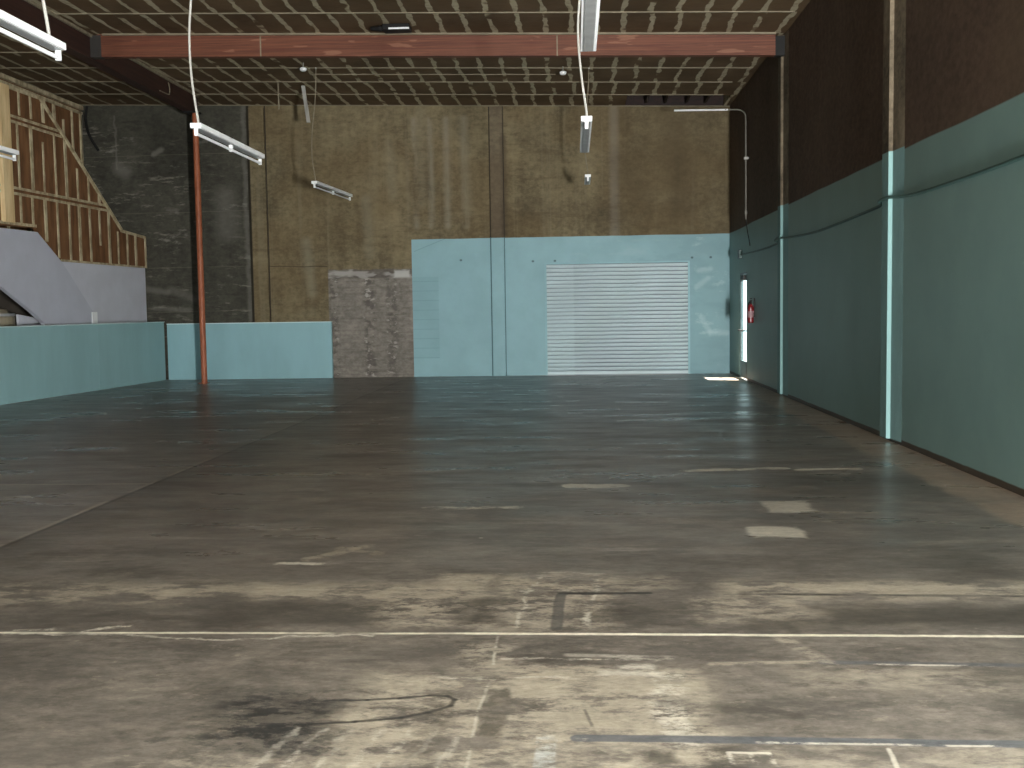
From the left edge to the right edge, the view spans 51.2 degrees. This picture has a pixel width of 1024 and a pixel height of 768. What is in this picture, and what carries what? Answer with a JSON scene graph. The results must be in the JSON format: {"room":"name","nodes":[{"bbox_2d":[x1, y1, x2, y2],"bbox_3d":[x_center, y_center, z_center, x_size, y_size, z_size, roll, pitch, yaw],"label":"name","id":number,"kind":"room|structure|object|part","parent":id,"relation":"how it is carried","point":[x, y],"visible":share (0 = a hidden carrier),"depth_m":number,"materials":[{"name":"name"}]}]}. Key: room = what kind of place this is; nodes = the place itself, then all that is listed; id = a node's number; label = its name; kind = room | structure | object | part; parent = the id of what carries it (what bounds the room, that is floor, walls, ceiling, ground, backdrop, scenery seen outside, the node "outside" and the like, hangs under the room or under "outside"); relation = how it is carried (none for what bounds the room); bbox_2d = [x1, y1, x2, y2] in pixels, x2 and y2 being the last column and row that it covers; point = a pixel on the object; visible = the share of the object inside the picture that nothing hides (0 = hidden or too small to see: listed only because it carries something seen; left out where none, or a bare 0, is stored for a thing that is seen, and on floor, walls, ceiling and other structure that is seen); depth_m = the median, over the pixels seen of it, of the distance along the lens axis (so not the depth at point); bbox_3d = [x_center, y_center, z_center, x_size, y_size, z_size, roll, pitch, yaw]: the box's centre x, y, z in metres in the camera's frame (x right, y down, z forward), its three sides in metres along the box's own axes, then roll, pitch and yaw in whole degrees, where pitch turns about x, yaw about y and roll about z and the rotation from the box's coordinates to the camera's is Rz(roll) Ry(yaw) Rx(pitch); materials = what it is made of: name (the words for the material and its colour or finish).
{"room":"empty warehouse","nodes":[
{"label":"empty warehouse","id":0,"kind":"room"},
{"bbox_2d":[0,290,40,325],"bbox_3d":[-10.431,-2.369,11.226,0.200,6.400,25.480,-1,4,3],"label":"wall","id":1,"kind":"structure","parent":0,"point":[6,302],"depth_m":20.83,"materials":[{"name":"brown wood"}]},
{"bbox_2d":[0,72,83,231],"bbox_3d":[-9.876,-3.970,18.107,0.130,3.614,11.475,-1,4,3],"label":"wall","id":2,"kind":"structure","parent":0,"point":[68,115],"depth_m":22.85,"materials":[{"name":"brown wood"}]},
{"bbox_2d":[0,52,65,52],"bbox_3d":[-2.834,-5.715,18.408,14.190,0.406,0.028,-1,4,3],"label":"trim","id":3,"kind":"structure","parent":2,"relation":"attached to","point":[0,52],"depth_m":18.72,"materials":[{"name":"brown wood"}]},
{"bbox_3d":[-9.910,-5.593,17.994,0.110,0.060,11.475,-1,4,3],"label":"plate","id":4,"kind":"part","parent":2,"relation":"part of","materials":[{"name":"brown wood"}]},
{"bbox_3d":[-9.902,-5.705,17.985,0.130,0.085,11.475,-1,4,3],"label":"plate","id":5,"kind":"part","parent":2,"relation":"part of","materials":[{"name":"brown wood"}]},
{"bbox_2d":[23,81,731,82],"bbox_3d":[-2.782,-5.889,20.843,14.010,0.401,0.028,-1,4,3],"label":"trim","id":6,"kind":"structure","parent":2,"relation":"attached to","point":[23,81],"depth_m":20.78,"materials":[{"name":"brown wood"}]},
{"bbox_2d":[55,11,793,14],"bbox_3d":[-2.976,-5.542,15.978,14.190,0.406,0.028,-1,4,3],"label":"trim","id":7,"kind":"structure","parent":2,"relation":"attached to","point":[599,11],"depth_m":15.88,"materials":[{"name":"brown wood"}]},
{"bbox_2d":[0,82,165,404],"bbox_3d":[-8.605,-2.519,19.334,0.714,5.508,9.052,0,4,6],"label":"wall","id":8,"kind":"structure","parent":0,"point":[78,264],"depth_m":20.12,"materials":[{"name":"brown wood"}]},
{"bbox_3d":[-8.715,-0.199,16.460,0.050,1.285,2.996,0,4,7],"label":"panel","id":9,"kind":"part","parent":8,"relation":"part of","materials":[{"name":"paint"}]},
{"bbox_3d":[-8.770,-3.985,18.466,0.110,2.360,0.287,0,4,7],"label":"corner post","id":10,"kind":"part","parent":8,"relation":"part of","materials":[{"name":"brown wood"}]},
{"bbox_3d":[-8.908,-2.731,17.689,0.100,0.080,3.592,0,4,7],"label":"plate","id":11,"kind":"part","parent":8,"relation":"part of","materials":[{"name":"brown wood"}]},
{"bbox_3d":[-8.927,-5.115,17.662,0.100,0.085,3.873,0,4,7],"label":"plate","id":12,"kind":"part","parent":8,"relation":"part of","materials":[{"name":"brown wood"}]},
{"bbox_3d":[-8.882,-4.652,18.023,0.100,0.090,4.534,0,4,7],"label":"plate","id":13,"kind":"part","parent":8,"relation":"part of","materials":[{"name":"brown wood"}]},
{"bbox_3d":[-8.874,-4.561,18.079,0.100,0.080,4.634,0,4,7],"label":"plate","id":14,"kind":"part","parent":8,"relation":"part of","materials":[{"name":"brown wood"}]},
{"bbox_3d":[-8.327,-0.414,19.452,0.050,1.285,3.046,0,4,7],"label":"panel","id":15,"kind":"part","parent":8,"relation":"part of","materials":[{"name":"paint"}]},
{"bbox_3d":[-8.765,-3.460,18.945,0.100,0.060,6.216,0,4,7],"label":"plate","id":16,"kind":"part","parent":8,"relation":"part of","materials":[{"name":"brown wood"}]},
{"bbox_3d":[-8.755,-3.368,19.026,0.100,0.055,6.367,0,4,7],"label":"plate","id":17,"kind":"part","parent":8,"relation":"part of","materials":[{"name":"brown wood"}]},
{"bbox_3d":[-8.506,-4.257,21.132,0.115,2.268,3.028,0,4,7],"label":"sloping plate","id":18,"kind":"part","parent":8,"relation":"part of","materials":[{"name":"brown wood"}]},
{"bbox_3d":[-8.392,-2.475,22.071,0.100,0.035,3.582,0,4,7],"label":"plate","id":19,"kind":"part","parent":8,"relation":"part of","materials":[{"name":"brown wood"}]},
{"bbox_3d":[-7.945,-0.627,22.396,0.050,1.285,2.898,0,4,7],"label":"panel","id":20,"kind":"part","parent":8,"relation":"part of","materials":[{"name":"paint"}]},
{"bbox_3d":[-8.261,-3.252,23.223,0.100,0.130,1.161,0,4,7],"label":"plate","id":21,"kind":"part","parent":8,"relation":"part of","materials":[{"name":"brown wood"}]},
{"bbox_2d":[167,321,333,379],"bbox_3d":[-5.829,-0.740,23.786,3.710,1.253,0.102,-1,4,3],"label":"wall","id":22,"kind":"structure","parent":0,"point":[253,350],"depth_m":23.74,"materials":[{"name":"paint"}]},
{"bbox_2d":[80,105,729,379],"bbox_3d":[-2.442,-3.356,23.584,14.710,6.400,0.200,-1,4,3],"label":"wall","id":23,"kind":"structure","parent":0,"point":[400,270],"depth_m":23.47,"materials":[{"name":"concrete"}]},
{"bbox_2d":[84,106,99,151],"bbox_3d":[-9.307,-5.651,23.665,0.307,1.000,0.111,-1,4,3],"label":"loose cable","id":24,"kind":"object","parent":23,"relation":"attached to","point":[86,107],"visible":1,"depth_m":23.64,"materials":[{"name":"black rubber"}]},
{"bbox_2d":[246,106,254,321],"bbox_3d":[-5.779,-3.114,23.695,0.050,6.000,0.020,-1,4,3],"label":"trim","id":25,"kind":"structure","parent":23,"relation":"attached to","point":[247,125],"depth_m":23.65,"materials":[{"name":"brown wood"}]},
{"bbox_2d":[248,108,269,321],"bbox_3d":[-5.575,-3.090,23.665,0.340,5.950,0.060,-1,4,3],"label":"trim","id":26,"kind":"structure","parent":23,"relation":"attached to","point":[255,115],"depth_m":23.60,"materials":[{"name":"concrete"}]},
{"bbox_2d":[264,106,270,321],"bbox_3d":[-5.390,-3.118,23.671,0.020,6.000,0.022,-1,4,3],"label":"trim","id":27,"kind":"structure","parent":23,"relation":"attached to","point":[264,106],"depth_m":23.61,"materials":[{"name":"brown wood"}]},
{"bbox_2d":[88,105,624,105],"bbox_3d":[-3.604,-6.078,23.328,12.080,0.348,0.028,-1,4,3],"label":"trim","id":28,"kind":"structure","parent":23,"relation":"attached to","point":[88,105],"depth_m":23.28,"materials":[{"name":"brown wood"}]},
{"bbox_2d":[488,107,492,375],"bbox_3d":[-0.467,-3.096,23.388,0.022,5.850,0.016,-1,4,3],"label":"trim","id":29,"kind":"structure","parent":23,"relation":"attached to","point":[488,107],"depth_m":23.38,"materials":[{"name":"black metal"}]},
{"bbox_2d":[489,106,505,375],"bbox_3d":[-0.314,-3.097,23.367,0.280,5.850,0.040,-1,4,3],"label":"trim","id":30,"kind":"structure","parent":23,"relation":"attached to","point":[495,112],"depth_m":23.34,"materials":[{"name":"paint"}]},
{"bbox_2d":[502,106,506,375],"bbox_3d":[-0.164,-3.099,23.367,0.016,5.850,0.022,-1,4,3],"label":"trim","id":31,"kind":"structure","parent":23,"relation":"attached to","point":[502,106],"depth_m":23.36,"materials":[{"name":"black metal"}]},
{"bbox_2d":[584,153,590,184],"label":"strip light","id":32,"kind":"object","parent":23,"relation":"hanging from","point":[587,179],"depth_m":19.50,"materials":[{"name":"white metal"}]},
{"bbox_2d":[544,261,689,374],"bbox_3d":[2.296,-1.431,23.313,3.150,2.455,0.059,-1,4,3],"label":"door","id":33,"kind":"structure","parent":23,"relation":"in","point":[619,318],"depth_m":23.30,"materials":[{"name":"paint"}]},
{"bbox_3d":[0.747,-1.402,23.418,0.045,2.430,0.034,-1,4,3],"label":"guide rail","id":34,"kind":"part","parent":33,"relation":"part of","materials":[{"name":"metal"}]},
{"bbox_3d":[2.279,-2.643,23.243,3.140,0.025,0.029,-1,4,3],"label":"head trim","id":35,"kind":"part","parent":33,"relation":"part of","materials":[{"name":"paint"}]},
{"bbox_3d":[3.846,-1.436,23.234,0.045,2.430,0.034,-1,4,3],"label":"guide rail","id":36,"kind":"part","parent":33,"relation":"part of","materials":[{"name":"metal"}]},
{"bbox_2d":[663,95,668,102],"bbox_3d":[3.236,-6.075,22.351,0.050,0.211,1.050,-1,4,3],"label":"trim","id":37,"kind":"structure","parent":23,"relation":"attached to","point":[665,97],"depth_m":22.59,"materials":[{"name":"brown wood"}]},
{"bbox_2d":[625,95,729,105],"bbox_3d":[3.431,-6.082,22.268,2.490,0.387,1.330,-1,4,3],"label":"trim","id":38,"kind":"structure","parent":23,"relation":"attached to","point":[673,100],"depth_m":22.88,"materials":[{"name":"brown wood"}]},
{"bbox_2d":[625,105,729,106],"bbox_3d":[3.541,-5.957,22.921,2.230,0.079,0.045,-1,4,3],"label":"trim","id":39,"kind":"structure","parent":23,"relation":"attached to","point":[625,105],"depth_m":22.93,"materials":[{"name":"brown wood"}]},
{"bbox_2d":[685,95,690,102],"bbox_3d":[3.685,-6.067,22.325,0.050,0.211,1.050,-1,4,3],"label":"trim","id":40,"kind":"structure","parent":23,"relation":"attached to","point":[687,97],"depth_m":22.48,"materials":[{"name":"brown wood"}]},
{"bbox_2d":[704,95,710,102],"bbox_3d":[4.085,-6.061,22.302,0.050,0.211,1.050,-1,4,3],"label":"trim","id":41,"kind":"structure","parent":23,"relation":"attached to","point":[706,97],"depth_m":22.49,"materials":[{"name":"brown wood"}]},
{"bbox_2d":[0,0,810,105],"bbox_3d":[-3.229,-5.295,10.648,14.710,0.654,25.580,-1,4,3],"label":"ceiling","id":42,"kind":"structure","parent":0,"point":[779,23],"depth_m":19.10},
{"bbox_2d":[0,145,18,160],"bbox_3d":[-6.122,-3.947,11.701,0.128,2.663,2.350,-1,4,3],"label":"strip light","id":43,"kind":"object","parent":42,"relation":"hanging from","point":[6,150],"visible":1,"depth_m":12.77,"materials":[{"name":"white metal"}]},
{"bbox_2d":[0,0,65,60],"bbox_3d":[-3.391,-3.563,6.457,0.126,2.610,2.470,-1,4,3],"label":"strip light","id":44,"kind":"object","parent":42,"relation":"hanging from","point":[8,21],"visible":1,"depth_m":7.36,"materials":[{"name":"white metal"}]},
{"bbox_2d":[0,0,198,110],"bbox_3d":[-7.373,-5.007,10.398,0.240,0.387,24.160,-1,4,3],"label":"girder","id":45,"kind":"object","parent":42,"relation":"attached to","point":[133,72],"visible":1,"depth_m":17.89,"materials":[{"name":"brown wood"}]},
{"bbox_2d":[188,0,264,164],"bbox_3d":[-3.113,-3.891,11.634,0.135,2.690,2.200,-1,4,3],"label":"strip light","id":46,"kind":"object","parent":42,"relation":"hanging from","point":[232,143],"visible":1,"depth_m":11.14,"materials":[{"name":"white metal"}]},
{"bbox_2d":[277,82,279,108],"bbox_3d":[-4.588,-5.660,21.005,0.028,0.521,0.028,1,4,26],"label":"hanging rod","id":47,"kind":"object","parent":42,"relation":"hanging from","point":[277,82],"visible":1,"depth_m":20.99,"materials":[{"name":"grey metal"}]},
{"bbox_2d":[300,63,306,71],"bbox_3d":[-3.769,-5.723,19.295,0.122,0.150,0.122,-1,4,3],"label":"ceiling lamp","id":48,"kind":"object","parent":42,"relation":"attached to","point":[303,69],"visible":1,"depth_m":19.26,"materials":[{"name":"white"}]},
{"bbox_2d":[301,85,309,122],"bbox_3d":[-4.074,-5.530,21.124,0.188,0.730,0.058,1,5,30],"label":"board","id":49,"kind":"object","parent":42,"relation":"hanging from","point":[303,86],"visible":1,"depth_m":21.11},
{"bbox_2d":[311,67,352,200],"bbox_3d":[-3.524,-4.807,20.853,0.153,2.199,2.411,0,4,7],"label":"strip light","id":50,"kind":"object","parent":42,"relation":"hanging from","point":[315,182],"visible":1,"depth_m":20.16,"materials":[{"name":"white enamel"},{"name":"galvanised steel"},{"name":"glass"}]},
{"bbox_2d":[370,23,411,33],"bbox_3d":[-1.890,-5.536,16.638,0.620,0.102,0.300,-1,4,3],"label":"ceiling light","id":51,"kind":"object","parent":42,"relation":"attached to","point":[397,27],"visible":1,"depth_m":16.55,"materials":[{"name":"black metal"}]},
{"bbox_2d":[311,74,555,74],"bbox_3d":[-1.486,-5.782,19.961,4.600,0.146,0.020,-1,4,3],"label":"conduit","id":52,"kind":"object","parent":42,"relation":"attached to","point":[311,74],"visible":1,"depth_m":19.95,"materials":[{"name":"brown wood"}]},
{"bbox_2d":[90,32,784,59],"bbox_3d":[-1.286,-5.439,17.171,11.198,0.649,0.198,-1,4,3],"label":"beam","id":53,"kind":"structure","parent":42,"relation":"attached to","point":[524,44],"depth_m":17.12,"materials":[{"name":"brown wood"}]},
{"bbox_3d":[4.227,-5.325,16.878,0.160,0.300,0.140,-1,4,3],"label":"steel seat","id":54,"kind":"part","parent":53,"relation":"part of","materials":[{"name":"grey metal"}]},
{"bbox_2d":[577,0,591,152],"bbox_3d":[0.766,-3.890,11.554,0.142,2.584,2.150,-1,4,3],"label":"strip light","id":55,"kind":"object","parent":42,"relation":"hanging from","point":[586,121],"visible":1,"depth_m":10.62,"materials":[{"name":"white metal"}]},
{"bbox_2d":[586,67,589,102],"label":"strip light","id":56,"kind":"object","parent":42,"relation":"hanging from","point":[588,67],"depth_m":19.40,"materials":[{"name":"metal"}]},
{"bbox_2d":[580,0,599,51],"bbox_3d":[0.439,-3.484,6.264,0.129,2.644,2.220,-1,4,3],"label":"strip light","id":57,"kind":"object","parent":42,"relation":"hanging from","point":[590,9],"visible":1,"depth_m":6.73,"materials":[{"name":"white metal"}]},
{"bbox_2d":[0,373,1023,767],"bbox_3d":[-3.134,0.837,11.128,14.710,0.200,25.680,-1,4,3],"label":"floor","id":58,"kind":"structure","parent":0,"point":[708,570],"depth_m":5.75,"materials":[{"name":"grey concrete"}]},
{"bbox_2d":[0,309,14,325],"bbox_3d":[-9.239,-0.540,19.180,0.686,1.600,0.686,-1,4,3],"label":"drum","id":59,"kind":"object","parent":58,"relation":"on","point":[7,318],"visible":0.28,"depth_m":19.01,"materials":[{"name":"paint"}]},
{"bbox_2d":[183,111,209,382],"bbox_3d":[-6.608,-2.837,22.428,0.300,5.650,0.260,-1,4,3],"label":"steel post","id":60,"kind":"object","parent":58,"relation":"on","point":[196,153],"visible":0.91,"depth_m":22.38,"materials":[{"name":"metal"}]},
{"bbox_3d":[-6.649,-5.640,22.231,0.300,0.030,0.260,-1,4,3],"label":"cap plate","id":61,"kind":"part","parent":60,"relation":"part of","materials":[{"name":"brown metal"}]},
{"bbox_2d":[730,0,1023,496],"bbox_3d":[3.984,-2.425,10.380,0.060,6.200,25.480,-1,4,3],"label":"wall","id":62,"kind":"structure","parent":0,"point":[963,339],"depth_m":10.88,"materials":[{"name":"paint"}]},
{"bbox_2d":[674,109,749,245],"bbox_3d":[3.901,-3.987,20.686,1.477,2.682,0.362,1,4,23],"label":"conduit","id":63,"kind":"object","parent":62,"relation":"attached to","point":[745,158],"visible":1,"depth_m":20.53,"materials":[{"name":"metal"}]},
{"bbox_2d":[738,250,741,258],"bbox_3d":[4.579,-2.607,21.485,0.060,0.170,0.210,-1,4,3],"label":"junction box","id":64,"kind":"object","parent":62,"relation":"attached to","point":[739,251],"visible":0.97,"depth_m":21.39,"materials":[{"name":"paint"}]},
{"bbox_2d":[738,272,746,378],"bbox_3d":[4.613,-1.157,21.309,0.123,2.120,0.900,-1,4,3],"label":"door","id":65,"kind":"structure","parent":62,"relation":"in","point":[743,276],"depth_m":21.66,"materials":[{"name":"paint"}]},
{"bbox_2d":[747,298,754,322],"bbox_3d":[4.465,-1.372,19.982,0.136,0.460,0.249,-1,4,3],"label":"fire extinguisher","id":66,"kind":"object","parent":62,"relation":"attached to","point":[750,309],"visible":1,"depth_m":19.94,"materials":[{"name":"metal"}]},
{"bbox_2d":[777,30,788,395],"bbox_3d":[4.330,-2.675,17.076,0.075,5.690,0.670,-1,4,3],"label":"trim","id":67,"kind":"structure","parent":62,"relation":"attached to","point":[783,62],"depth_m":17.03,"materials":[{"name":"paint"}]},
{"bbox_2d":[740,154,1023,254],"bbox_3d":[4.100,-2.069,13.648,0.114,0.142,15.550,-1,4,3],"label":"cable","id":68,"kind":"object","parent":62,"relation":"attached to","point":[1020,157],"visible":0.99,"depth_m":10.63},
{"bbox_2d":[880,0,905,441],"bbox_3d":[3.986,-2.256,11.191,0.075,5.690,0.670,-1,4,3],"label":"column","id":69,"kind":"structure","parent":62,"relation":"attached to","point":[894,33],"depth_m":11.18,"materials":[{"name":"paint"}]}
]}

